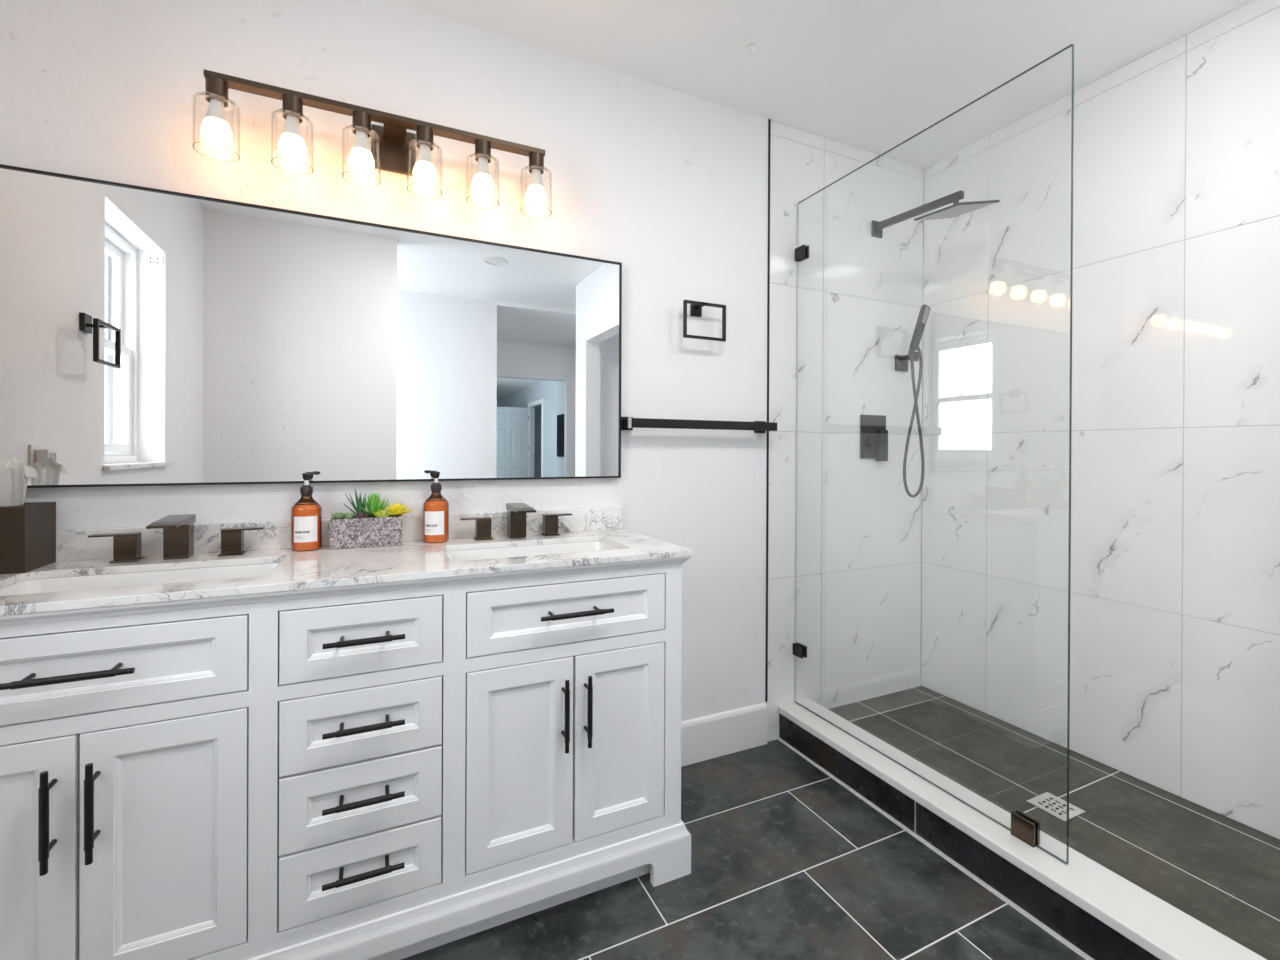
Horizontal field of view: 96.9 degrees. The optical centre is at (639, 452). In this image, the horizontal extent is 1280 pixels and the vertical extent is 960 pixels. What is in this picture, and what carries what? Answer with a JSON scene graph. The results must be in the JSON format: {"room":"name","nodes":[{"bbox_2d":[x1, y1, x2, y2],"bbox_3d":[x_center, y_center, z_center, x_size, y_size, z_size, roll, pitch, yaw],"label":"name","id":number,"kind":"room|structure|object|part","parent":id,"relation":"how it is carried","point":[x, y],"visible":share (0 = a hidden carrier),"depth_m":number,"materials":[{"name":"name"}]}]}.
{"room":"bathroom","nodes":[
{"label":"bathroom","id":0,"kind":"room"},
{"bbox_2d":[0,0,923,740],"bbox_3d":[-0.134,-0.086,1.982,3.108,2.440,0.100,0,0,-25],"label":"wall","id":1,"kind":"structure","parent":0,"point":[670,186],"depth_m":2.01,"materials":[{"name":"white paint"}]},
{"bbox_2d":[0,164,621,487],"bbox_3d":[-0.777,-0.283,1.608,1.566,0.731,0.024,0,0,-25],"label":"mirror","id":2,"kind":"object","parent":1,"relation":"attached to","point":[149,336],"visible":1,"depth_m":1.51,"materials":[{"name":"black mirror"}]},
{"bbox_2d":[56,507,621,561],"bbox_3d":[-0.778,0.221,1.612,1.578,0.072,0.020,0,0,-25],"label":"backsplash","id":3,"kind":"structure","parent":1,"relation":"attached to","point":[75,544],"depth_m":1.51,"materials":[{"name":"white stone"}]},
{"bbox_2d":[192,69,551,217],"bbox_3d":[-0.684,-0.832,1.577,0.883,0.204,0.156,0,0,-25],"label":"vanity light","id":4,"kind":"object","parent":1,"relation":"attached to","point":[393,149],"visible":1,"depth_m":1.53,"materials":[{"name":"brown metal"}]},
{"bbox_3d":[-1.028,-0.792,1.380,0.093,0.122,0.093,0,0,-25],"label":"lamp shade","id":5,"kind":"part","parent":4,"relation":"part of","materials":[{"name":"clear glass"}]},
{"bbox_3d":[-1.028,-0.831,1.379,0.047,0.058,0.047,0,0,-25],"label":"light bulb","id":6,"kind":"part","parent":4,"relation":"part of","materials":[{"name":"white plastic"}]},
{"bbox_3d":[-1.028,-0.773,1.380,0.062,0.057,0.062,0,0,-25],"label":"lamp globe","id":7,"kind":"part","parent":4,"relation":"part of"},
{"bbox_3d":[-0.885,-0.831,1.447,0.047,0.058,0.047,0,0,-25],"label":"light bulb","id":8,"kind":"part","parent":4,"relation":"part of","materials":[{"name":"white plastic"}]},
{"bbox_3d":[-0.885,-0.773,1.447,0.062,0.057,0.062,0,0,-25],"label":"lamp globe","id":9,"kind":"part","parent":4,"relation":"part of"},
{"bbox_3d":[-0.885,-0.791,1.447,0.093,0.122,0.093,0,0,-25],"label":"lamp shade","id":10,"kind":"part","parent":4,"relation":"part of","materials":[{"name":"clear glass"}]},
{"bbox_3d":[-0.742,-0.831,1.514,0.047,0.058,0.047,0,0,-25],"label":"light bulb","id":11,"kind":"part","parent":4,"relation":"part of","materials":[{"name":"white plastic"}]},
{"bbox_3d":[-0.743,-0.772,1.514,0.062,0.057,0.062,0,0,-25],"label":"lamp globe","id":12,"kind":"part","parent":4,"relation":"part of"},
{"bbox_3d":[-0.742,-0.791,1.514,0.093,0.122,0.093,0,0,-25],"label":"lamp shade","id":13,"kind":"part","parent":4,"relation":"part of","materials":[{"name":"clear glass"}]},
{"bbox_3d":[-0.712,-0.874,1.642,0.118,0.121,0.014,0,0,-25],"label":"mounting plate","id":14,"kind":"part","parent":4,"relation":"part of","materials":[{"name":"brown metal"}]},
{"bbox_3d":[-0.692,-0.907,1.601,0.058,0.018,0.078,0,0,-25],"label":"arm","id":15,"kind":"part","parent":4,"relation":"part of","materials":[{"name":"brown metal"}]},
{"bbox_3d":[-0.599,-0.830,1.582,0.047,0.058,0.047,0,0,-25],"label":"light bulb","id":16,"kind":"part","parent":4,"relation":"part of","materials":[{"name":"white plastic"}]},
{"bbox_3d":[-0.600,-0.772,1.582,0.062,0.057,0.062,0,0,-25],"label":"lamp globe","id":17,"kind":"part","parent":4,"relation":"part of"},
{"bbox_3d":[-0.600,-0.790,1.582,0.093,0.122,0.093,0,0,-25],"label":"lamp shade","id":18,"kind":"part","parent":4,"relation":"part of","materials":[{"name":"clear glass"}]},
{"bbox_3d":[-0.457,-0.790,1.649,0.093,0.122,0.093,0,0,-25],"label":"lamp shade","id":19,"kind":"part","parent":4,"relation":"part of","materials":[{"name":"clear glass"}]},
{"bbox_3d":[-0.457,-0.830,1.649,0.047,0.058,0.047,0,0,-25],"label":"light bulb","id":20,"kind":"part","parent":4,"relation":"part of","materials":[{"name":"white plastic"}]},
{"bbox_3d":[-0.457,-0.771,1.649,0.062,0.057,0.062,0,0,-25],"label":"lamp globe","id":21,"kind":"part","parent":4,"relation":"part of"},
{"bbox_3d":[-0.314,-0.829,1.717,0.047,0.058,0.047,0,0,-25],"label":"light bulb","id":22,"kind":"part","parent":4,"relation":"part of","materials":[{"name":"white plastic"}]},
{"bbox_3d":[-0.314,-0.789,1.717,0.093,0.122,0.093,0,0,-25],"label":"lamp shade","id":23,"kind":"part","parent":4,"relation":"part of","materials":[{"name":"clear glass"}]},
{"bbox_3d":[-0.314,-0.771,1.717,0.062,0.057,0.062,0,0,-25],"label":"lamp globe","id":24,"kind":"part","parent":4,"relation":"part of"},
{"bbox_2d":[621,417,776,432],"bbox_3d":[0.226,-0.100,2.054,0.622,0.046,0.076,0,0,-25],"label":"towel bar","id":25,"kind":"object","parent":1,"relation":"attached to","point":[627,423],"visible":0.96,"depth_m":2.00,"materials":[{"name":"black metal"}]},
{"bbox_3d":[-0.034,-0.101,1.934,0.028,0.024,0.048,0,0,-25],"label":"post","id":26,"kind":"part","parent":25,"relation":"part of","materials":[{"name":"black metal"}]},
{"bbox_2d":[683,300,725,341],"bbox_3d":[0.221,-0.473,2.055,0.173,0.136,0.066,0,0,-25],"label":"towel ring","id":27,"kind":"object","parent":1,"relation":"attached to","point":[695,306],"visible":1,"depth_m":2.04,"materials":[{"name":"black metal"}]},
{"bbox_2d":[681,703,767,766],"bbox_3d":[0.224,1.057,2.094,0.598,0.156,0.014,0,0,-25],"label":"baseboard","id":28,"kind":"structure","parent":1,"relation":"attached to","point":[708,737],"depth_m":2.13,"materials":[{"name":"white wood"}]},
{"bbox_2d":[765,119,770,700],"bbox_3d":[0.497,-0.165,2.233,0.008,2.278,0.024,0,0,-25],"label":"trim","id":29,"kind":"structure","parent":1,"relation":"attached to","point":[769,120],"depth_m":2.22,"materials":[{"name":"black metal"}]},
{"bbox_2d":[860,415,887,460],"bbox_3d":[1.016,-0.063,2.451,0.143,0.199,0.032,0,0,-25],"label":"shower valve","id":30,"kind":"object","parent":1,"relation":"attached to","point":[873,432],"visible":1,"depth_m":2.45,"materials":[{"name":"black metal"}]},
{"bbox_3d":[0.992,-0.048,2.440,0.040,0.040,0.011,0,0,-25],"label":"diverter knob","id":31,"kind":"part","parent":30,"relation":"part of","materials":[{"name":"black metal"}]},
{"bbox_3d":[1.049,-0.031,2.462,0.050,0.135,0.021,0,0,-25],"label":"lever","id":32,"kind":"part","parent":30,"relation":"part of","materials":[{"name":"black metal"}]},
{"bbox_2d":[895,304,930,497],"bbox_3d":[1.173,-0.221,2.475,0.126,0.832,0.121,0,0,-25],"label":"shower","id":33,"kind":"object","parent":1,"relation":"attached to","point":[901,361],"visible":1,"depth_m":2.44,"materials":[{"name":"metal"}]},
{"bbox_2d":[872,190,999,237],"bbox_3d":[1.135,-0.940,2.257,0.197,0.127,0.478,0,0,-21],"label":"shower head","id":34,"kind":"object","parent":1,"relation":"attached to","point":[958,208],"visible":1,"depth_m":2.17},
{"bbox_3d":[1.114,-0.970,2.285,0.020,0.046,0.391,0,0,-25],"label":"arm","id":35,"kind":"part","parent":34,"relation":"part of"},
{"bbox_3d":[1.184,-0.908,2.128,0.197,0.064,0.203,0,0,-21],"label":"head plate","id":36,"kind":"part","parent":34,"relation":"part of","materials":[{"name":"black metal"}]},
{"bbox_2d":[401,739,1084,959],"bbox_3d":[0.863,1.173,-0.250,3.415,0.056,5.000,0,0,-25],"label":"floor","id":37,"kind":"structure","parent":0,"point":[788,862],"depth_m":1.44,"materials":[{"name":"tile"}]},
{"bbox_2d":[0,556,690,959],"bbox_3d":[-0.674,0.704,1.395,1.588,0.858,0.505,0,0,-25],"label":"vanity cabinet","id":38,"kind":"object","parent":37,"relation":"on","point":[399,770],"visible":0.98,"depth_m":1.18,"materials":[{"name":"wood"}]},
{"bbox_3d":[-1.122,0.731,0.962,0.254,0.460,0.020,0,0,-25],"label":"door","id":39,"kind":"part","parent":38,"relation":"part of","materials":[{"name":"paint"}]},
{"bbox_3d":[-1.018,0.629,0.977,0.013,0.172,0.043,0,0,-25],"label":"handle","id":40,"kind":"part","parent":38,"relation":"part of","materials":[{"name":"black metal"}]},
{"bbox_3d":[-0.994,0.388,0.991,0.183,0.013,0.051,0,0,-25],"label":"handle","id":41,"kind":"part","parent":38,"relation":"part of","materials":[{"name":"black metal"}]},
{"bbox_3d":[-0.966,0.629,1.002,0.013,0.172,0.043,0,0,-25],"label":"handle","id":42,"kind":"part","parent":38,"relation":"part of","materials":[{"name":"black metal"}]},
{"bbox_3d":[-1.005,0.392,1.015,0.508,0.147,0.020,0,0,-25],"label":"drawer","id":43,"kind":"part","parent":38,"relation":"part of","materials":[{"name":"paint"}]},
{"bbox_3d":[-0.889,0.732,1.071,0.248,0.460,0.020,0,0,-25],"label":"door","id":44,"kind":"part","parent":38,"relation":"part of","materials":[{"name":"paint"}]},
{"bbox_3d":[-0.677,0.285,1.406,1.574,0.020,0.480,0,0,-25],"label":"crown moulding","id":45,"kind":"part","parent":38,"relation":"part of","materials":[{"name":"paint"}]},
{"bbox_2d":[0,507,692,615],"bbox_3d":[-0.676,0.230,1.404,1.584,0.088,0.483,0,0,-25],"label":"countertop","id":46,"kind":"structure","parent":38,"relation":"on","point":[77,554],"depth_m":1.36,"materials":[{"name":"white stone"}]},
{"bbox_2d":[0,502,55,573],"bbox_3d":[-1.393,0.184,1.236,0.132,0.141,0.131,0,0,-25],"label":"tissue box cover","id":47,"kind":"object","parent":46,"relation":"on","point":[27,530],"visible":0.87,"depth_m":1.21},
{"bbox_2d":[0,456,37,505],"bbox_3d":[-1.372,0.063,1.224,0.028,0.110,0.100,0,0,35],"label":"tissue","id":48,"kind":"object","parent":47,"relation":"on","point":[14,476],"visible":0.99,"depth_m":1.24,"materials":[{"name":"paper"}]},
{"bbox_2d":[0,563,278,595],"bbox_3d":[-1.046,0.335,1.202,0.501,0.124,0.275,0,0,-25],"label":"sink basin","id":49,"kind":"object","parent":46,"relation":"in","point":[60,584],"visible":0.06,"depth_m":1.29,"materials":[{"name":"white ceramic"}]},
{"bbox_2d":[88,514,264,562],"bbox_3d":[-1.096,0.205,1.339,0.337,0.102,0.156,0,0,-25],"label":"faucet","id":50,"kind":"object","parent":46,"relation":"on","point":[178,530],"visible":1,"depth_m":1.36,"materials":[{"name":"brown metal"}]},
{"bbox_3d":[-1.231,0.192,1.332,0.087,0.005,0.034,0,0,-25],"label":"lever","id":51,"kind":"part","parent":50,"relation":"part of","materials":[{"name":"brown metal"}]},
{"bbox_3d":[-1.211,0.223,1.342,0.042,0.056,0.034,0,0,-25],"label":"handle","id":52,"kind":"part","parent":50,"relation":"part of","materials":[{"name":"brown metal"}]},
{"bbox_3d":[-1.211,0.253,1.342,0.052,0.004,0.046,0,0,-25],"label":"plate","id":53,"kind":"part","parent":50,"relation":"part of","materials":[{"name":"brown metal"}]},
{"bbox_3d":[-1.101,0.164,1.337,0.054,0.020,0.156,0,0,-25],"label":"spout plate","id":54,"kind":"part","parent":50,"relation":"part of","materials":[{"name":"brown metal"}]},
{"bbox_3d":[-1.123,0.215,1.383,0.049,0.082,0.047,0,0,-25],"label":"spout","id":55,"kind":"part","parent":50,"relation":"part of","materials":[{"name":"brown metal"}]},
{"bbox_3d":[-1.026,0.224,1.429,0.042,0.056,0.034,0,0,-25],"label":"handle","id":56,"kind":"part","parent":50,"relation":"part of","materials":[{"name":"brown metal"}]},
{"bbox_3d":[-1.026,0.254,1.429,0.052,0.004,0.046,0,0,-25],"label":"plate","id":57,"kind":"part","parent":50,"relation":"part of","materials":[{"name":"brown metal"}]},
{"bbox_3d":[-1.005,0.193,1.439,0.087,0.005,0.034,0,0,-25],"label":"lever","id":58,"kind":"part","parent":50,"relation":"part of","materials":[{"name":"brown metal"}]},
{"bbox_2d":[291,472,321,550],"bbox_3d":[-0.884,0.154,1.505,0.071,0.204,0.072,0,0,-25],"label":"soap bottle","id":59,"kind":"object","parent":46,"relation":"on","point":[306,513],"visible":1,"depth_m":1.48,"materials":[{"name":"orange plastic"}]},
{"bbox_2d":[329,515,401,549],"bbox_3d":[-0.754,0.217,1.567,0.178,0.080,0.070,0,0,-25],"label":"planter","id":60,"kind":"object","parent":46,"relation":"on","point":[355,532],"visible":0.98,"depth_m":1.53,"materials":[{"name":"grey stone"}]},
{"bbox_2d":[332,512,345,518],"bbox_3d":[-0.811,0.172,1.528,0.034,0.025,0.035,0,0,-25],"label":"succulent","id":61,"kind":"object","parent":60,"relation":"in","point":[337,515],"visible":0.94,"depth_m":1.52,"materials":[{"name":"green plant"}]},
{"bbox_2d":[343,512,355,518],"bbox_3d":[-0.785,0.173,1.534,0.032,0.025,0.034,0,0,-25],"label":"succulent","id":62,"kind":"object","parent":60,"relation":"in","point":[348,515],"visible":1,"depth_m":1.53,"materials":[{"name":"green plant"}]},
{"bbox_2d":[345,486,365,514],"bbox_3d":[-0.783,0.137,1.560,0.060,0.095,0.034,0,0,-17],"label":"aloe","id":63,"kind":"object","parent":60,"relation":"in","point":[359,503],"visible":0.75,"depth_m":1.56,"materials":[{"name":"green plant"}]},
{"bbox_2d":[354,513,368,518],"bbox_3d":[-0.757,0.174,1.542,0.038,0.022,0.040,0,0,42],"label":"succulent","id":64,"kind":"object","parent":60,"relation":"in","point":[357,515],"visible":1,"depth_m":1.53,"materials":[{"name":"brown plant"}]},
{"bbox_2d":[361,492,388,517],"bbox_3d":[-0.742,0.146,1.578,0.081,0.074,0.078,0,0,-25],"label":"succulent","id":65,"kind":"object","parent":60,"relation":"in","point":[374,504],"visible":0.87,"depth_m":1.56,"materials":[{"name":"green plant"}]},
{"bbox_2d":[373,509,392,517],"bbox_3d":[-0.710,0.170,1.566,0.053,0.030,0.050,0,0,-25],"label":"succulent","id":66,"kind":"object","parent":60,"relation":"in","point":[383,513],"visible":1,"depth_m":1.55,"materials":[{"name":"green plant"}]},
{"bbox_2d":[384,503,413,515],"bbox_3d":[-0.685,0.160,1.599,0.091,0.037,0.092,0,0,-25],"label":"succulent","id":67,"kind":"object","parent":60,"relation":"in","point":[397,509],"visible":0.93,"depth_m":1.58,"materials":[{"name":"yellow plant"}]},
{"bbox_2d":[423,471,448,542],"bbox_3d":[-0.590,0.155,1.644,0.071,0.204,0.072,0,0,-25],"label":"soap bottle","id":68,"kind":"object","parent":46,"relation":"on","point":[435,507],"visible":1,"depth_m":1.62,"materials":[{"name":"orange plastic"}]},
{"bbox_2d":[459,503,571,540],"bbox_3d":[-0.352,0.207,1.690,0.338,0.102,0.156,0,0,-25],"label":"faucet","id":69,"kind":"object","parent":46,"relation":"on","point":[516,512],"visible":1,"depth_m":1.71,"materials":[{"name":"brown metal"}]},
{"bbox_3d":[-0.488,0.195,1.683,0.087,0.005,0.034,0,0,-25],"label":"lever","id":70,"kind":"part","parent":69,"relation":"part of","materials":[{"name":"brown metal"}]},
{"bbox_3d":[-0.468,0.226,1.692,0.042,0.056,0.034,0,0,-25],"label":"handle","id":71,"kind":"part","parent":69,"relation":"part of","materials":[{"name":"brown metal"}]},
{"bbox_3d":[-0.468,0.256,1.692,0.052,0.004,0.046,0,0,-25],"label":"plate","id":72,"kind":"part","parent":69,"relation":"part of","materials":[{"name":"brown metal"}]},
{"bbox_3d":[-0.377,0.217,1.735,0.049,0.082,0.047,0,0,-25],"label":"spout","id":73,"kind":"part","parent":69,"relation":"part of","materials":[{"name":"brown metal"}]},
{"bbox_3d":[-0.355,0.166,1.689,0.054,0.020,0.156,0,0,-25],"label":"spout plate","id":74,"kind":"part","parent":69,"relation":"part of","materials":[{"name":"brown metal"}]},
{"bbox_3d":[-0.281,0.226,1.780,0.042,0.056,0.034,0,0,-25],"label":"handle","id":75,"kind":"part","parent":69,"relation":"part of","materials":[{"name":"brown metal"}]},
{"bbox_3d":[-0.281,0.256,1.780,0.052,0.004,0.046,0,0,-25],"label":"plate","id":76,"kind":"part","parent":69,"relation":"part of","materials":[{"name":"brown metal"}]},
{"bbox_3d":[-0.261,0.196,1.790,0.087,0.005,0.034,0,0,-25],"label":"lever","id":77,"kind":"part","parent":69,"relation":"part of","materials":[{"name":"brown metal"}]},
{"bbox_2d":[445,541,619,560],"bbox_3d":[-0.286,0.338,1.560,0.501,0.124,0.275,0,0,-25],"label":"sink basin","id":78,"kind":"object","parent":46,"relation":"in","point":[519,551],"visible":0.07,"depth_m":1.67,"materials":[{"name":"white ceramic"}]},
{"bbox_3d":[-0.589,0.890,1.214,0.310,0.146,0.020,0,0,-25],"label":"drawer","id":79,"kind":"part","parent":38,"relation":"part of","materials":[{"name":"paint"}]},
{"bbox_3d":[-0.588,0.734,1.214,0.310,0.153,0.020,0,0,-25],"label":"drawer","id":80,"kind":"part","parent":38,"relation":"part of","materials":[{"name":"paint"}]},
{"bbox_3d":[-0.588,0.576,1.213,0.310,0.151,0.020,0,0,-25],"label":"drawer","id":81,"kind":"part","parent":38,"relation":"part of","materials":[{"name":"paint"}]},
{"bbox_3d":[-0.587,0.393,1.213,0.310,0.147,0.020,0,0,-25],"label":"drawer","id":82,"kind":"part","parent":38,"relation":"part of","materials":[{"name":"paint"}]},
{"bbox_3d":[-0.578,0.875,1.190,0.153,0.013,0.051,0,0,-25],"label":"handle","id":83,"kind":"part","parent":38,"relation":"part of","materials":[{"name":"black metal"}]},
{"bbox_3d":[-0.577,0.724,1.190,0.153,0.013,0.051,0,0,-25],"label":"handle","id":84,"kind":"part","parent":38,"relation":"part of","materials":[{"name":"black metal"}]},
{"bbox_3d":[-0.576,0.571,1.190,0.153,0.013,0.051,0,0,-25],"label":"handle","id":85,"kind":"part","parent":38,"relation":"part of","materials":[{"name":"black metal"}]},
{"bbox_3d":[-0.576,0.390,1.189,0.153,0.013,0.051,0,0,-25],"label":"handle","id":86,"kind":"part","parent":38,"relation":"part of","materials":[{"name":"black metal"}]},
{"bbox_3d":[-0.284,0.734,1.357,0.254,0.460,0.020,0,0,-25],"label":"door","id":87,"kind":"part","parent":38,"relation":"part of","materials":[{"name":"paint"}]},
{"bbox_3d":[-0.168,0.395,1.410,0.508,0.147,0.020,0,0,-25],"label":"drawer","id":88,"kind":"part","parent":38,"relation":"part of","materials":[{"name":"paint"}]},
{"bbox_3d":[-0.181,0.631,1.372,0.013,0.172,0.043,0,0,-25],"label":"handle","id":89,"kind":"part","parent":38,"relation":"part of","materials":[{"name":"black metal"}]},
{"bbox_3d":[-0.157,0.391,1.387,0.183,0.013,0.051,0,0,-25],"label":"handle","id":90,"kind":"part","parent":38,"relation":"part of","materials":[{"name":"black metal"}]},
{"bbox_3d":[-0.128,0.631,1.397,0.013,0.172,0.043,0,0,-25],"label":"handle","id":91,"kind":"part","parent":38,"relation":"part of","materials":[{"name":"black metal"}]},
{"bbox_3d":[-0.052,0.735,1.467,0.248,0.460,0.020,0,0,-25],"label":"door","id":92,"kind":"part","parent":38,"relation":"part of","materials":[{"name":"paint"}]},
{"bbox_2d":[778,699,1266,959],"bbox_3d":[0.945,1.075,1.601,0.162,0.130,1.520,0,0,-25],"label":"shower curb","id":93,"kind":"object","parent":37,"relation":"on","point":[1100,913],"visible":1,"depth_m":1.46,"materials":[{"name":"stone"}]},
{"bbox_2d":[793,44,1073,864],"bbox_3d":[0.841,0.004,1.838,0.028,2.008,0.992,0,0,-25],"label":"glass panel","id":94,"kind":"object","parent":93,"relation":"on","point":[1024,827],"visible":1,"depth_m":1.48,"materials":[{"name":"clear glass"}]},
{"bbox_2d":[390,0,1252,167],"bbox_3d":[0.853,-1.328,-0.212,3.415,0.135,4.899,0,0,-25],"label":"ceiling","id":95,"kind":"structure","parent":0,"point":[869,75],"depth_m":1.82,"materials":[{"name":"white paint"}]},
{"bbox_2d":[745,39,754,53],"bbox_3d":[0.348,-1.283,1.803,0.030,0.040,0.030,0,0,-25],"label":"ceiling hook","id":96,"kind":"object","parent":95,"relation":"attached to","point":[749,42],"visible":1,"depth_m":1.80,"materials":[{"name":"white plastic"}]},
{"bbox_3d":[0.349,-1.300,1.803,0.030,0.006,0.030,0,0,-25],"label":"hook plate","id":97,"kind":"part","parent":96,"relation":"part of","materials":[{"name":"white plastic"}]},
{"bbox_2d":[777,738,1090,959],"bbox_3d":[0.871,1.138,1.566,0.007,0.004,1.520,0,0,-25],"label":"trim","id":98,"kind":"structure","parent":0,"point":[780,740],"depth_m":1.56,"materials":[{"name":"white tile"}]},
{"bbox_2d":[828,686,1279,959],"bbox_3d":[1.315,1.099,1.776,0.670,0.056,1.520,0,0,-25],"label":"floor","id":99,"kind":"structure","parent":0,"point":[1223,872],"depth_m":1.68,"materials":[{"name":"tile"}]},
{"bbox_2d":[1027,792,1085,821],"bbox_3d":[1.255,1.069,1.714,0.106,0.004,0.106,0,0,-25],"label":"floor drain","id":100,"kind":"object","parent":99,"relation":"on","point":[1053,805],"visible":0.95,"depth_m":1.71,"materials":[{"name":"metal"}]},
{"bbox_2d":[920,0,1279,839],"bbox_3d":[2.365,-0.070,0.452,0.106,2.440,5.000,0,0,-25],"label":"wall","id":101,"kind":"structure","parent":0,"point":[1175,582],"depth_m":1.90,"materials":[{"name":"tile"}]}
]}

